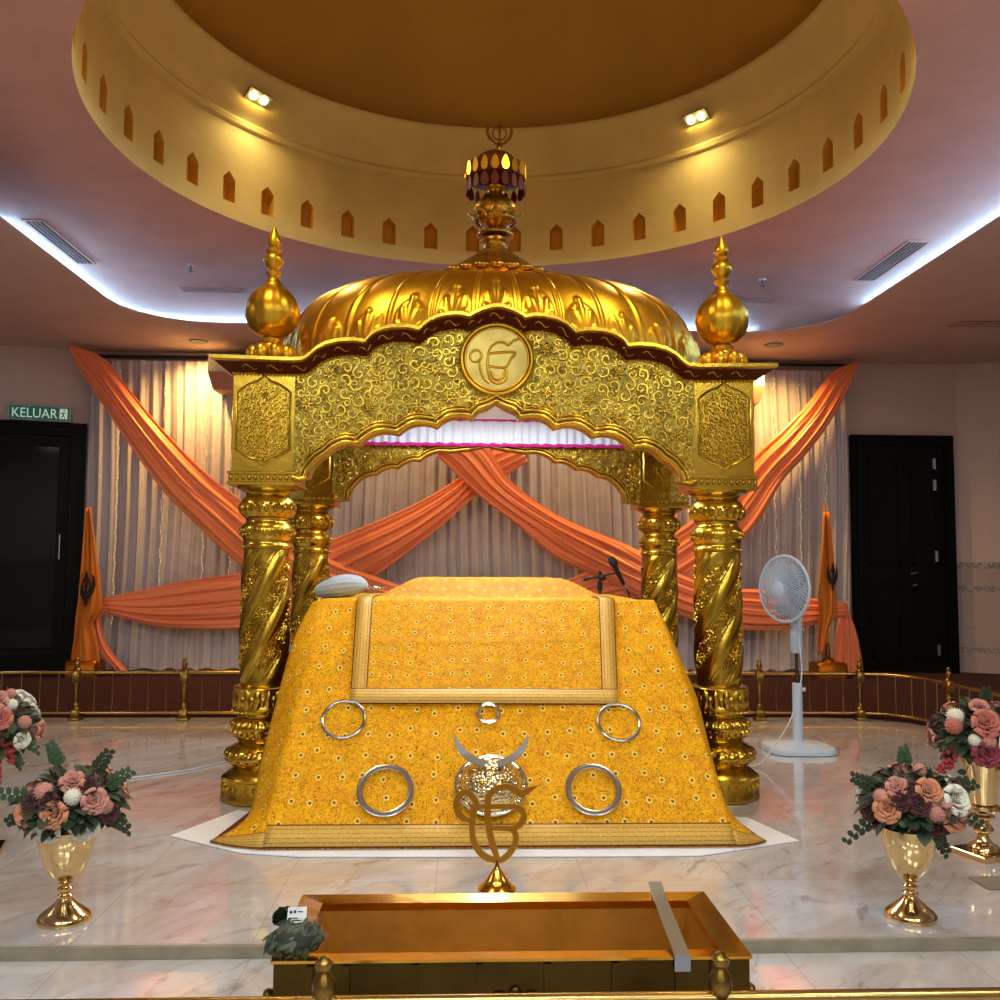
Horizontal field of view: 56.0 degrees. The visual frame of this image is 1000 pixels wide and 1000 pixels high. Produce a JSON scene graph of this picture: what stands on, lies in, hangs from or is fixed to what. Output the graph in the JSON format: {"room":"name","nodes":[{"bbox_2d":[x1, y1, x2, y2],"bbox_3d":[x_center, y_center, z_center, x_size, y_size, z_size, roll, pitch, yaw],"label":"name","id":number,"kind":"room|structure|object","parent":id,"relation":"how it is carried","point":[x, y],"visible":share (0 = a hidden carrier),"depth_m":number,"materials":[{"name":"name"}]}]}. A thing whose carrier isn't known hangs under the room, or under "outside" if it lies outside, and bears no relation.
{"room":"house of worship","nodes":[
{"label":"house of worship","id":0,"kind":"room"},
{"bbox_2d":[0,345,93,666],"bbox_3d":[-5.113,-0.584,2.083,2.650,4.200,14.500,1,-4,-2],"label":"wall","id":1,"kind":"structure","parent":0,"point":[28,375],"depth_m":9.31,"materials":[{"name":"paint"}]},
{"bbox_2d":[7,404,71,422],"bbox_3d":[-4.518,-0.853,9.241,0.560,0.150,0.048,2,-4,-18],"label":"exit sign","id":2,"kind":"object","parent":1,"relation":"attached to","point":[15,411],"visible":1,"depth_m":9.22,"materials":[{"name":"green plastic"}]},
{"bbox_2d":[0,420,86,670],"bbox_3d":[-5.060,0.431,8.947,2.000,2.430,0.103,2,-4,-18],"label":"door","id":3,"kind":"structure","parent":1,"relation":"in","point":[36,471],"depth_m":9.14,"materials":[{"name":"black paint"}]},
{"bbox_2d":[207,354,233,394],"bbox_3d":[-2.516,-1.216,9.163,0.580,0.340,0.300,1,-4,-2],"label":"wall unit mount","id":4,"kind":"structure","parent":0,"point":[222,382],"depth_m":9.02,"materials":[{"name":"grey"}]},
{"bbox_2d":[72,0,915,265],"bbox_3d":[-0.032,-2.682,6.083,5.137,0.770,5.139,1,-4,-2],"label":"ceiling","id":5,"kind":"structure","parent":0,"point":[236,173],"depth_m":7.62,"materials":[{"name":"beige paint"}]},
{"bbox_2d":[98,0,894,182],"bbox_3d":[-0.027,-3.284,6.127,4.960,0.444,4.960,1,-4,-2],"label":"crown molding","id":6,"kind":"structure","parent":5,"relation":"attached to","point":[160,32],"depth_m":7.70,"materials":[{"name":"beige paint"}]},
{"bbox_2d":[244,86,272,107],"bbox_3d":[-1.923,-3.204,7.490,0.087,0.070,0.220,-3,-5,36],"label":"ceiling spotlight","id":7,"kind":"object","parent":6,"relation":"attached to","point":[258,97],"visible":1,"depth_m":7.48,"materials":[{"name":"grey metal"}]},
{"bbox_2d":[682,108,709,126],"bbox_3d":[1.621,-3.161,7.778,0.220,0.070,0.087,-4,-6,45],"label":"ceiling spotlight","id":8,"kind":"object","parent":6,"relation":"attached to","point":[701,115],"visible":1,"depth_m":7.77,"materials":[{"name":"grey metal"}]},
{"bbox_2d":[174,0,821,127],"bbox_3d":[-0.021,-4.173,6.191,4.760,1.360,4.760,1,-4,-2],"label":"ceiling","id":9,"kind":"structure","parent":0,"point":[461,63],"depth_m":8.06,"materials":[{"name":"paint"}]},
{"bbox_2d":[0,0,999,331],"bbox_3d":[0.089,-2.506,3.180,8.600,0.001,15.830,1,-4,-2],"label":"ceiling","id":10,"kind":"structure","parent":0,"point":[935,177],"depth_m":7.26,"materials":[{"name":"paint"}]},
{"bbox_2d":[21,219,95,264],"bbox_3d":[-3.718,-2.175,7.977,0.170,0.013,1.080,1,-4,-2],"label":"ceiling vent","id":11,"kind":"object","parent":10,"relation":"in","point":[40,226],"visible":1,"depth_m":7.92,"materials":[{"name":"metal"}]},
{"bbox_2d":[179,287,247,293],"bbox_3d":[-2.834,-2.072,9.312,0.640,0.013,0.140,1,-4,-2],"label":"ceiling vent","id":12,"kind":"object","parent":10,"relation":"in","point":[183,289],"visible":1,"depth_m":9.29,"materials":[{"name":"metal"}]},
{"bbox_2d":[704,297,777,302],"bbox_3d":[2.441,-2.023,9.532,0.720,0.013,0.140,1,-4,-2],"label":"ceiling vent","id":13,"kind":"object","parent":10,"relation":"in","point":[744,300],"visible":0.54,"depth_m":9.52,"materials":[{"name":"metal"}]},
{"bbox_2d":[854,240,931,280],"bbox_3d":[3.453,-2.104,8.327,0.200,0.013,1.080,1,-4,-2],"label":"ceiling vent","id":14,"kind":"object","parent":10,"relation":"in","point":[909,248],"visible":1,"depth_m":8.26,"materials":[{"name":"metal"}]},
{"bbox_2d":[0,717,999,946],"bbox_3d":[-0.459,1.866,5.726,8.600,0.300,4.940,1,-4,-2],"label":"floor","id":15,"kind":"structure","parent":0,"point":[149,886],"depth_m":4.09,"materials":[{"name":"beige stone"}]},
{"bbox_2d":[0,759,5,855],"bbox_3d":[-2.355,1.375,4.266,0.200,0.445,0.200,2,-4,-20],"label":"vase","id":16,"kind":"object","parent":15,"relation":"on","point":[2,842],"visible":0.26,"depth_m":4.30,"materials":[{"name":"gold metal"}]},
{"bbox_2d":[0,682,46,784],"bbox_3d":[-2.353,1.033,4.287,0.523,0.467,0.520,2,-4,-23],"label":"flower arrangement","id":17,"kind":"object","parent":16,"relation":"in","point":[14,726],"visible":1,"depth_m":4.22,"materials":[{"name":"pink plant"}]},
{"bbox_2d":[0,671,71,713],"bbox_3d":[-4.312,1.560,7.579,0.539,0.530,1.584,-4,-6,44],"label":"railing","id":18,"kind":"object","parent":15,"relation":"on","point":[1,672],"visible":0.77,"depth_m":7.95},
{"bbox_2d":[36,829,95,929],"bbox_3d":[-1.597,1.376,3.463,0.200,0.335,0.200,1,-4,-2],"label":"vase","id":19,"kind":"object","parent":15,"relation":"on","point":[64,860],"visible":0.84,"depth_m":3.40,"materials":[{"name":"gold metal"}]},
{"bbox_2d":[38,829,95,883],"bbox_3d":[-1.597,1.307,3.468,0.200,0.196,0.200,1,-4,-2],"label":"bowl","id":20,"kind":"object","parent":19,"relation":"on","point":[65,859],"depth_m":3.40,"materials":[{"name":"gold metal"}]},
{"bbox_2d":[0,739,135,843],"bbox_3d":[-1.572,1.064,3.474,0.448,0.374,0.404,-2,-5,33],"label":"flower arrangement","id":21,"kind":"object","parent":19,"relation":"in","point":[80,802],"visible":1,"depth_m":3.37,"materials":[{"name":"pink plant"}]},
{"bbox_2d":[4,761,226,791],"bbox_3d":[-2.479,1.697,5.730,1.796,0.010,0.373,3,-5,-29],"label":"cord","id":22,"kind":"object","parent":15,"relation":"on","point":[223,761],"visible":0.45,"depth_m":5.93,"materials":[{"name":"white plastic"}]},
{"bbox_2d":[67,657,867,720],"bbox_3d":[-0.216,1.624,8.102,6.840,0.530,0.100,1,-4,-2],"label":"railing","id":23,"kind":"object","parent":15,"relation":"on","point":[183,713],"visible":0.47,"depth_m":8.00,"materials":[{"name":"metal"}]},
{"bbox_2d":[170,810,798,856],"bbox_3d":[-0.083,1.636,4.651,3.020,0.004,0.848,1,-4,-2],"label":"sheet","id":24,"kind":"object","parent":15,"relation":"on","point":[203,833],"visible":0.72,"depth_m":4.32,"materials":[{"name":"white fabric"}]},
{"bbox_2d":[210,119,777,806],"bbox_3d":[-0.060,-0.438,6.279,3.160,4.382,2.143,1,-4,-2],"label":"canopy","id":25,"kind":"object","parent":15,"relation":"on","point":[395,354],"visible":0.77,"depth_m":5.38,"materials":[{"name":"gold metal"}]},
{"bbox_2d":[467,160,471,174],"bbox_3d":[-0.208,-2.248,6.356,0.006,0.104,0.055,3,-5,-35],"label":"pendant","id":26,"kind":"object","parent":25,"relation":"on","point":[469,165],"depth_m":6.35,"materials":[{"name":"gold metal"}]},
{"bbox_2d":[468,187,473,200],"bbox_3d":[-0.202,-2.128,6.548,0.006,0.100,0.055,-3,-6,43],"label":"pendant","id":27,"kind":"object","parent":25,"relation":"attached to","point":[470,192],"depth_m":6.55,"materials":[{"name":"glass"}]},
{"bbox_2d":[473,172,478,186],"bbox_3d":[-0.160,-2.146,6.298,0.006,0.100,0.055,4,-5,-39],"label":"pendant","id":28,"kind":"object","parent":25,"relation":"attached to","point":[476,179],"depth_m":6.30,"materials":[{"name":"glass"}]},
{"bbox_2d":[473,156,478,170],"bbox_3d":[-0.163,-2.251,6.301,0.006,0.104,0.055,4,-6,-43],"label":"pendant","id":29,"kind":"object","parent":25,"relation":"on","point":[475,160],"depth_m":6.30,"materials":[{"name":"gold metal"}]},
{"bbox_2d":[481,154,487,168],"bbox_3d":[-0.102,-2.253,6.265,0.055,0.104,0.006,-2,-5,31],"label":"pendant","id":30,"kind":"object","parent":25,"relation":"attached to","point":[484,158],"depth_m":6.26,"materials":[{"name":"gold metal"}]},
{"bbox_2d":[481,170,488,183],"bbox_3d":[-0.101,-2.148,6.263,0.055,0.100,0.006,0,-4,9],"label":"pendant","id":31,"kind":"object","parent":25,"relation":"attached to","point":[484,177],"depth_m":6.26,"materials":[{"name":"glass"}]},
{"bbox_2d":[363,406,624,448],"bbox_3d":[-0.053,-0.541,6.226,2.208,0.216,1.390,1,-4,-2],"label":"valance","id":32,"kind":"object","parent":25,"relation":"hanging from","point":[487,429],"visible":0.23,"depth_m":6.90,"materials":[{"name":"white"}]},
{"bbox_2d":[491,169,498,183],"bbox_3d":[-0.033,-2.149,6.250,0.054,0.100,0.006,0,-4,6],"label":"pendant","id":33,"kind":"object","parent":25,"relation":"attached to","point":[494,177],"depth_m":6.25,"materials":[{"name":"glass"}]},
{"bbox_2d":[491,153,498,167],"bbox_3d":[-0.033,-2.254,6.252,0.054,0.104,0.006,0,-4,4],"label":"pendant","id":34,"kind":"object","parent":25,"relation":"on","point":[494,157],"depth_m":6.25,"materials":[{"name":"gold metal"}]},
{"bbox_2d":[501,170,508,184],"bbox_3d":[0.035,-2.147,6.262,0.055,0.100,0.006,3,-5,-29],"label":"pendant","id":35,"kind":"object","parent":25,"relation":"attached to","point":[505,179],"depth_m":6.26,"materials":[{"name":"glass"}]},
{"bbox_2d":[502,154,509,168],"bbox_3d":[0.037,-2.253,6.264,0.054,0.104,0.006,2,-4,-19],"label":"pendant","id":36,"kind":"object","parent":25,"relation":"on","point":[505,158],"depth_m":6.26,"materials":[{"name":"gold metal"}]},
{"bbox_2d":[511,172,516,186],"bbox_3d":[0.095,-2.145,6.295,0.006,0.100,0.055,-3,-5,39],"label":"pendant","id":37,"kind":"object","parent":25,"relation":"attached to","point":[514,181],"depth_m":6.29,"materials":[{"name":"glass"}]},
{"bbox_2d":[511,190,516,203],"bbox_3d":[0.098,-2.123,6.598,0.054,0.100,0.006,-3,-5,38],"label":"pendant","id":38,"kind":"object","parent":25,"relation":"attached to","point":[514,196],"depth_m":6.59,"materials":[{"name":"glass"}]},
{"bbox_2d":[511,156,517,170],"bbox_3d":[0.099,-2.250,6.298,0.054,0.104,0.006,4,-5,-40],"label":"pendant","id":39,"kind":"object","parent":25,"relation":"on","point":[514,161],"depth_m":6.30,"materials":[{"name":"gold metal"}]},
{"bbox_2d":[517,189,522,200],"bbox_3d":[0.141,-2.126,6.545,0.006,0.100,0.055,4,-5,-39],"label":"pendant","id":40,"kind":"object","parent":25,"relation":"attached to","point":[520,193],"depth_m":6.54,"materials":[{"name":"glass"}]},
{"bbox_2d":[518,175,523,189],"bbox_3d":[0.139,-2.141,6.347,0.006,0.100,0.055,-3,-5,41],"label":"pendant","id":41,"kind":"object","parent":25,"relation":"attached to","point":[520,181],"depth_m":6.35,"materials":[{"name":"glass"}]},
{"bbox_2d":[518,160,523,174],"bbox_3d":[0.145,-2.245,6.352,0.006,0.104,0.055,-3,-6,43],"label":"pendant","id":42,"kind":"object","parent":25,"relation":"on","point":[520,163],"depth_m":6.35,"materials":[{"name":"gold metal"}]},
{"bbox_2d":[453,783,537,892],"bbox_3d":[-0.017,1.366,3.817,0.318,0.427,0.154,-1,-4,22],"label":"ornament","id":43,"kind":"object","parent":15,"relation":"on","point":[496,882],"visible":0.97,"depth_m":3.81,"materials":[{"name":"gold metal"}]},
{"bbox_2d":[0,936,999,960],"bbox_3d":[-0.353,1.559,3.263,8.600,0.040,0.022,1,-4,-2],"label":"floor step","id":44,"kind":"structure","parent":15,"relation":"attached to","point":[890,944],"depth_m":3.23,"materials":[{"name":"grey stone"}]},
{"bbox_2d":[0,672,999,725],"bbox_3d":[-0.087,1.655,6.445,13.200,0.310,6.310,1,-4,-2],"label":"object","id":45,"kind":"structure","parent":15,"relation":"on","point":[30,682],"depth_m":8.45,"materials":[{"name":"wood"}]},
{"bbox_2d":[64,506,104,677],"bbox_3d":[-3.874,0.852,8.856,0.307,1.593,0.240,1,-4,-2],"label":"flag","id":46,"kind":"object","parent":45,"relation":"on","point":[89,607],"visible":0.98,"depth_m":8.79,"materials":[{"name":"orange fabric"}]},
{"bbox_2d":[809,504,847,678],"bbox_3d":[3.158,0.874,9.103,0.300,1.674,0.240,1,-4,-2],"label":"flag","id":47,"kind":"object","parent":45,"relation":"on","point":[827,592],"visible":0.99,"depth_m":9.04,"materials":[{"name":"orange fabric"}]},
{"bbox_2d":[583,571,614,593],"bbox_3d":[0.743,1.171,6.992,0.260,1.279,0.260,1,-4,-2],"label":"microphone stand","id":48,"kind":"object","parent":15,"relation":"on","point":[601,577],"visible":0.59,"depth_m":7.02,"materials":[{"name":"black plastic"}]},
{"bbox_2d":[608,556,629,597],"bbox_3d":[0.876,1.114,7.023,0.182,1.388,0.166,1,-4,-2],"label":"microphone","id":49,"kind":"object","parent":48,"relation":"attached to","point":[612,560],"visible":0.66,"depth_m":7.00,"materials":[{"name":"black plastic"}]},
{"bbox_2d":[749,555,836,766],"bbox_3d":[1.886,1.091,6.665,1.170,1.413,0.520,3,-5,-32],"label":"fan","id":50,"kind":"object","parent":15,"relation":"on","point":[791,587],"visible":0.99,"depth_m":6.77,"materials":[{"name":"plastic"}]},
{"bbox_2d":[760,557,807,619],"bbox_3d":[2.060,0.643,6.820,0.116,0.477,0.478,3,-5,-29],"label":"grille","id":51,"kind":"object","parent":50,"relation":"attached to","point":[786,585],"depth_m":6.79,"materials":[{"name":"white plastic"}]},
{"bbox_2d":[881,824,937,926],"bbox_3d":[1.544,1.403,3.546,0.200,0.335,0.200,1,-4,-2],"label":"vase","id":52,"kind":"object","parent":15,"relation":"on","point":[905,853],"visible":0.91,"depth_m":3.49,"materials":[{"name":"gold metal"}]},
{"bbox_2d":[881,824,936,880],"bbox_3d":[1.545,1.333,3.551,0.200,0.196,0.200,1,-4,-2],"label":"bowl","id":53,"kind":"object","parent":52,"relation":"on","point":[905,853],"depth_m":3.49,"materials":[{"name":"gold metal"}]},
{"bbox_2d":[842,744,986,858],"bbox_3d":[1.576,1.128,3.561,0.454,0.422,0.455,-2,-5,32],"label":"flower arrangement","id":54,"kind":"object","parent":52,"relation":"in","point":[925,800],"visible":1,"depth_m":3.44,"materials":[{"name":"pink plant"}]},
{"bbox_2d":[865,667,999,721],"bbox_3d":[3.556,1.591,7.317,0.343,0.530,2.022,1,-4,-14],"label":"railing","id":55,"kind":"object","parent":15,"relation":"on","point":[949,685],"visible":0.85,"depth_m":7.83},
{"bbox_2d":[950,755,999,864],"bbox_3d":[2.218,1.408,4.326,0.200,0.445,0.200,2,-4,-20],"label":"vase","id":56,"kind":"object","parent":15,"relation":"on","point":[982,849],"visible":0.77,"depth_m":4.27,"materials":[{"name":"gold metal"}]},
{"bbox_2d":[925,686,999,788],"bbox_3d":[2.227,1.117,4.336,0.492,0.530,0.486,-1,-4,19],"label":"flower arrangement","id":57,"kind":"object","parent":56,"relation":"in","point":[972,731],"visible":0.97,"depth_m":4.22,"materials":[{"name":"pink plant"}]},
{"bbox_2d":[959,755,999,805],"bbox_3d":[2.219,1.292,4.335,0.184,0.211,0.184,1,-4,-2],"label":"cup","id":58,"kind":"object","parent":56,"relation":"on","point":[988,780],"depth_m":4.27,"materials":[{"name":"gold metal"}]},
{"bbox_2d":[968,876,999,889],"bbox_3d":[2.067,1.597,3.927,0.151,0.007,0.152,1,-4,-2],"label":"floor hatch","id":59,"kind":"object","parent":15,"relation":"on","point":[988,882],"visible":1,"depth_m":3.93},
{"bbox_2d":[0,216,999,364],"bbox_3d":[0.083,-1.948,3.205,13.200,0.050,15.900,1,-4,-2],"label":"ceiling","id":60,"kind":"structure","parent":0,"point":[44,303],"depth_m":8.31,"materials":[{"name":"paint"}]},
{"bbox_2d":[86,387,241,597],"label":"curtain","id":61,"kind":"object","parent":60,"relation":"hanging from","point":[148,533],"depth_m":9.23,"materials":[{"name":"grey fabric"}]},
{"bbox_2d":[111,370,120,623],"bbox_3d":[-3.742,-0.041,9.189,0.029,2.486,0.010,1,-4,-2],"label":"string light","id":62,"kind":"object","parent":61,"relation":"attached to","point":[114,489],"depth_m":9.21,"materials":[{"name":"beige"}]},
{"bbox_2d":[158,372,166,584],"bbox_3d":[-3.306,-0.029,9.206,0.028,2.479,0.010,1,-4,-2],"label":"string light","id":63,"kind":"object","parent":61,"relation":"attached to","point":[165,373],"depth_m":9.22,"materials":[{"name":"beige"}]},
{"bbox_2d":[201,372,208,575],"bbox_3d":[-2.901,-0.025,9.223,0.029,2.494,0.010,1,-4,-2],"label":"string light","id":64,"kind":"object","parent":61,"relation":"attached to","point":[206,457],"depth_m":9.28,"materials":[{"name":"beige"}]},
{"bbox_2d":[101,613,239,670],"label":"curtain","id":65,"kind":"object","parent":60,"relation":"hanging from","point":[137,646],"depth_m":9.15,"materials":[{"name":"grey fabric"}]},
{"bbox_2d":[102,573,240,628],"bbox_3d":[-3.120,0.960,8.980,1.293,0.523,0.084,1,-4,-2],"label":"drape","id":66,"kind":"object","parent":65,"relation":"hanging from","point":[210,602],"depth_m":8.97,"materials":[{"name":"orange fabric"}]},
{"bbox_2d":[94,604,127,670],"bbox_3d":[-3.683,1.270,8.873,0.351,0.686,0.081,1,-4,-2],"label":"drape","id":67,"kind":"object","parent":66,"relation":"hanging from","point":[104,649],"visible":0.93,"depth_m":8.86,"materials":[{"name":"orange fabric"}]},
{"bbox_2d":[99,355,245,499],"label":"curtain","id":68,"kind":"object","parent":60,"relation":"hanging from","point":[180,396],"depth_m":9.33,"materials":[{"name":"grey fabric"}]},
{"bbox_2d":[189,339,207,343],"bbox_3d":[-2.887,-1.514,9.008,0.180,0.011,0.180,1,-4,-2],"label":"recessed light","id":69,"kind":"object","parent":60,"relation":"in","point":[194,341],"visible":1,"depth_m":8.98,"materials":[{"name":"grey metal"}]},
{"bbox_2d":[70,345,398,592],"bbox_3d":[-2.222,-0.201,9.050,3.890,2.573,0.091,1,-4,-2],"label":"drape","id":70,"kind":"object","parent":60,"relation":"hanging from","point":[213,508],"visible":0.7,"depth_m":9.01,"materials":[{"name":"orange fabric"}]},
{"bbox_2d":[328,454,458,538],"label":"curtain","id":71,"kind":"object","parent":60,"relation":"hanging from","point":[375,498],"depth_m":9.35,"materials":[{"name":"grey fabric"}]},
{"bbox_2d":[328,477,477,575],"bbox_3d":[-0.934,0.255,9.124,1.425,0.954,0.084,1,-4,-2],"label":"drape","id":72,"kind":"object","parent":71,"relation":"hanging from","point":[377,547],"depth_m":9.11,"materials":[{"name":"orange fabric"}]},
{"bbox_2d":[376,495,585,584],"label":"curtain","id":73,"kind":"object","parent":60,"relation":"hanging from","point":[478,540],"depth_m":9.35,"materials":[{"name":"grey fabric"}]},
{"bbox_2d":[507,454,642,549],"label":"curtain","id":74,"kind":"object","parent":60,"relation":"hanging from","point":[592,503],"depth_m":9.43,"materials":[{"name":"grey fabric"}]},
{"bbox_2d":[436,448,641,597],"bbox_3d":[0.372,0.220,9.065,1.975,1.418,0.097,1,-4,-2],"label":"drape","id":75,"kind":"object","parent":74,"relation":"hanging from","point":[481,474],"depth_m":9.05,"materials":[{"name":"orange fabric"}]},
{"bbox_2d":[489,448,527,475],"bbox_3d":[0.081,-0.366,9.212,0.372,0.263,0.084,1,-4,-2],"label":"drape","id":76,"kind":"object","parent":75,"relation":"hanging from","point":[509,462],"depth_m":9.20,"materials":[{"name":"orange fabric"}]},
{"bbox_2d":[566,572,637,597],"bbox_3d":[0.981,0.822,9.121,0.688,0.238,0.097,1,-4,-2],"label":"drape","id":77,"kind":"object","parent":60,"relation":"hanging from","point":[591,584],"depth_m":9.11,"materials":[{"name":"orange fabric"}]},
{"bbox_2d":[675,520,696,579],"bbox_3d":[1.804,0.487,9.180,0.207,0.572,0.097,1,-4,-2],"label":"drape","id":78,"kind":"object","parent":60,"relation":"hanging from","point":[686,557],"depth_m":9.16,"materials":[{"name":"orange fabric"}]},
{"bbox_2d":[677,573,694,618],"bbox_3d":[1.783,0.924,9.074,0.165,0.429,0.097,1,-4,-2],"label":"drape","id":79,"kind":"object","parent":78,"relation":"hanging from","point":[685,584],"depth_m":9.06,"materials":[{"name":"orange fabric"}]},
{"bbox_2d":[742,589,789,629],"bbox_3d":[2.555,1.057,9.098,0.459,0.383,0.097,1,-4,-2],"label":"drape","id":80,"kind":"object","parent":78,"relation":"hanging from","point":[755,617],"depth_m":9.08,"materials":[{"name":"orange fabric"}]},
{"bbox_2d":[833,601,862,671],"bbox_3d":[3.395,1.346,9.174,0.317,0.737,0.095,1,-4,-2],"label":"drape","id":81,"kind":"object","parent":80,"relation":"hanging from","point":[847,650],"visible":0.8,"depth_m":9.16,"materials":[{"name":"orange fabric"}]},
{"bbox_2d":[764,342,783,347],"bbox_3d":[2.618,-1.480,8.999,0.180,0.011,0.180,1,-4,-2],"label":"recessed light","id":82,"kind":"object","parent":60,"relation":"in","point":[775,344],"visible":1,"depth_m":8.98,"materials":[{"name":"grey metal"}]},
{"bbox_2d":[742,624,824,671],"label":"curtain","id":83,"kind":"object","parent":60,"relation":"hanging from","point":[772,647],"depth_m":9.40,"materials":[{"name":"grey fabric"}]},
{"bbox_2d":[740,395,849,611],"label":"curtain","id":84,"kind":"object","parent":60,"relation":"hanging from","point":[791,524],"depth_m":9.51,"materials":[{"name":"grey fabric"}]},
{"bbox_2d":[772,383,776,554],"bbox_3d":[2.767,0.058,9.458,0.029,2.489,0.010,1,-4,-2],"label":"string light","id":85,"kind":"object","parent":84,"relation":"attached to","point":[774,384],"depth_m":9.55,"materials":[{"name":"beige"}]},
{"bbox_2d":[797,384,803,630],"bbox_3d":[3.023,0.061,9.469,0.029,2.488,0.010,1,-4,-2],"label":"string light","id":86,"kind":"object","parent":84,"relation":"attached to","point":[800,465],"depth_m":9.50,"materials":[{"name":"beige"}]},
{"bbox_2d":[738,361,858,536],"bbox_3d":[2.938,-0.506,9.300,1.225,1.746,0.097,1,-4,-2],"label":"drape","id":87,"kind":"object","parent":60,"relation":"hanging from","point":[779,456],"depth_m":9.29,"materials":[{"name":"orange fabric"}]},
{"bbox_2d":[754,363,847,453],"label":"curtain","id":88,"kind":"object","parent":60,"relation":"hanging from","point":[785,393],"depth_m":9.59,"materials":[{"name":"grey fabric"}]},
{"bbox_2d":[943,319,999,327],"bbox_3d":[4.175,-1.529,8.165,0.560,0.013,0.240,1,-4,-2],"label":"ceiling vent","id":89,"kind":"object","parent":60,"relation":"in","point":[961,323],"visible":1,"depth_m":8.16,"materials":[{"name":"metal"}]},
{"bbox_2d":[0,950,999,998],"bbox_3d":[0.222,1.431,-0.897,13.200,0.298,8.400,1,-4,-2],"label":"floor","id":90,"kind":"structure","parent":0,"point":[67,979],"depth_m":3.12,"materials":[{"name":"beige stone"}]},
{"bbox_2d":[0,951,999,999],"bbox_3d":[0.048,1.184,1.893,4.120,0.530,0.100,1,-4,-2],"label":"railing","id":91,"kind":"object","parent":90,"relation":"on","point":[720,981],"visible":1,"depth_m":1.91,"materials":[{"name":"metal"}]},
{"bbox_2d":[263,881,755,995],"bbox_3d":[0.023,1.339,2.587,1.278,0.387,0.538,1,-4,-2],"label":"box","id":92,"kind":"object","parent":90,"relation":"on","point":[450,943],"depth_m":2.72,"materials":[{"name":"gold metal"}]},
{"bbox_2d":[262,906,324,958],"bbox_3d":[-0.520,1.089,2.398,0.170,0.125,0.141,1,-4,-2],"label":"bag","id":93,"kind":"object","parent":92,"relation":"on","point":[295,937],"visible":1,"depth_m":2.37,"materials":[{"name":"green"}]},
{"bbox_2d":[290,910,302,920],"bbox_3d":[-0.524,1.069,2.420,0.033,0.024,0.007,1,-4,-2],"label":"print","id":94,"kind":"object","parent":93,"relation":"on","point":[295,915],"depth_m":2.42,"materials":[{"name":"black"}]},
{"bbox_2d":[94,351,963,671],"bbox_3d":[0.323,0.242,9.530,8.850,3.700,0.001,1,-4,-2],"label":"wall","id":95,"kind":"structure","parent":0,"point":[882,399],"depth_m":9.78,"materials":[{"name":"paint"}]},
{"bbox_2d":[849,434,959,673],"bbox_3d":[4.125,0.542,9.602,1.060,2.420,0.115,1,-4,-2],"label":"door","id":96,"kind":"structure","parent":95,"relation":"in","point":[905,618],"depth_m":9.60,"materials":[{"name":"black paint"}]},
{"bbox_2d":[753,376,764,405],"bbox_3d":[2.215,-1.112,9.357,0.750,0.340,0.300,1,-4,-2],"label":"wall unit mount","id":97,"kind":"structure","parent":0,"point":[759,384],"depth_m":9.23,"materials":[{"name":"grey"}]},
{"bbox_2d":[955,362,999,673],"bbox_3d":[5.852,-0.480,2.541,1.600,4.200,14.500,1,-4,-2],"label":"wall","id":98,"kind":"structure","parent":0,"point":[977,385],"depth_m":9.66,"materials":[{"name":"paint"}]},
{"bbox_3d":[-0.090,1.201,6.131,1.760,1.090,1.280,1,-4,-2],"label":"platform","id":99,"kind":"object","parent":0,"visible":0},
{"bbox_2d":[210,593,765,849],"bbox_3d":[-0.091,1.143,5.604,2.628,1.118,2.458,1,-4,-2],"label":"cover","id":100,"kind":"object","parent":99,"relation":"on","point":[305,797],"visible":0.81,"depth_m":4.65,"materials":[{"name":"yellow"}]},
{"bbox_2d":[321,700,365,738],"bbox_3d":[-0.789,1.105,4.748,0.226,0.174,0.153,1,-4,-2],"label":"steel quoit","id":101,"kind":"object","parent":100,"relation":"on","point":[326,731],"visible":1,"depth_m":4.74,"materials":[{"name":"grey"}]},
{"bbox_2d":[315,574,383,597],"bbox_3d":[-0.932,0.525,5.744,0.429,0.145,0.165,3,-5,-35],"label":"whisk","id":102,"kind":"object","parent":100,"relation":"on","point":[344,585],"visible":1,"depth_m":5.66,"materials":[{"name":"grey"}]},
{"bbox_2d":[357,764,413,816],"bbox_3d":[-0.545,1.381,4.481,0.272,0.209,0.183,1,-4,-2],"label":"steel quoit","id":103,"kind":"object","parent":100,"relation":"on","point":[364,805],"visible":1,"depth_m":4.47,"materials":[{"name":"grey"}]},
{"bbox_2d":[350,593,617,705],"bbox_3d":[-0.083,0.830,5.428,1.463,0.546,1.126,1,-4,-2],"label":"brocade overlay","id":104,"kind":"object","parent":100,"relation":"on","point":[408,650],"visible":0.9,"depth_m":5.09,"materials":[{"name":"fabric"}]},
{"bbox_2d":[476,702,500,723],"bbox_3d":[-0.059,1.087,4.803,0.124,0.097,0.086,1,-4,-2],"label":"steel quoit","id":105,"kind":"object","parent":100,"relation":"on","point":[481,706],"visible":1,"depth_m":4.80,"materials":[{"name":"silver metal"}]},
{"bbox_2d":[378,577,599,596],"bbox_3d":[-0.075,0.566,6.178,1.420,0.122,1.120,1,-4,-2],"label":"cushion","id":106,"kind":"object","parent":100,"relation":"on","point":[421,586],"visible":0.93,"depth_m":5.72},
{"bbox_2d":[454,734,527,816],"bbox_3d":[-0.042,1.310,4.510,0.394,0.359,0.232,1,-4,-2],"label":"shield","id":107,"kind":"object","parent":100,"relation":"on","point":[479,780],"depth_m":4.45,"materials":[{"name":"silver metal"}]},
{"bbox_2d":[565,763,621,815],"bbox_3d":[0.449,1.389,4.524,0.272,0.209,0.183,1,-4,-2],"label":"steel quoit","id":108,"kind":"object","parent":100,"relation":"on","point":[575,804],"visible":1,"depth_m":4.52,"materials":[{"name":"grey"}]},
{"bbox_2d":[597,703,640,741],"bbox_3d":[0.606,1.131,4.793,0.226,0.174,0.153,1,-4,-2],"label":"steel quoit","id":109,"kind":"object","parent":100,"relation":"on","point":[610,704],"visible":1,"depth_m":4.79,"materials":[{"name":"grey"}]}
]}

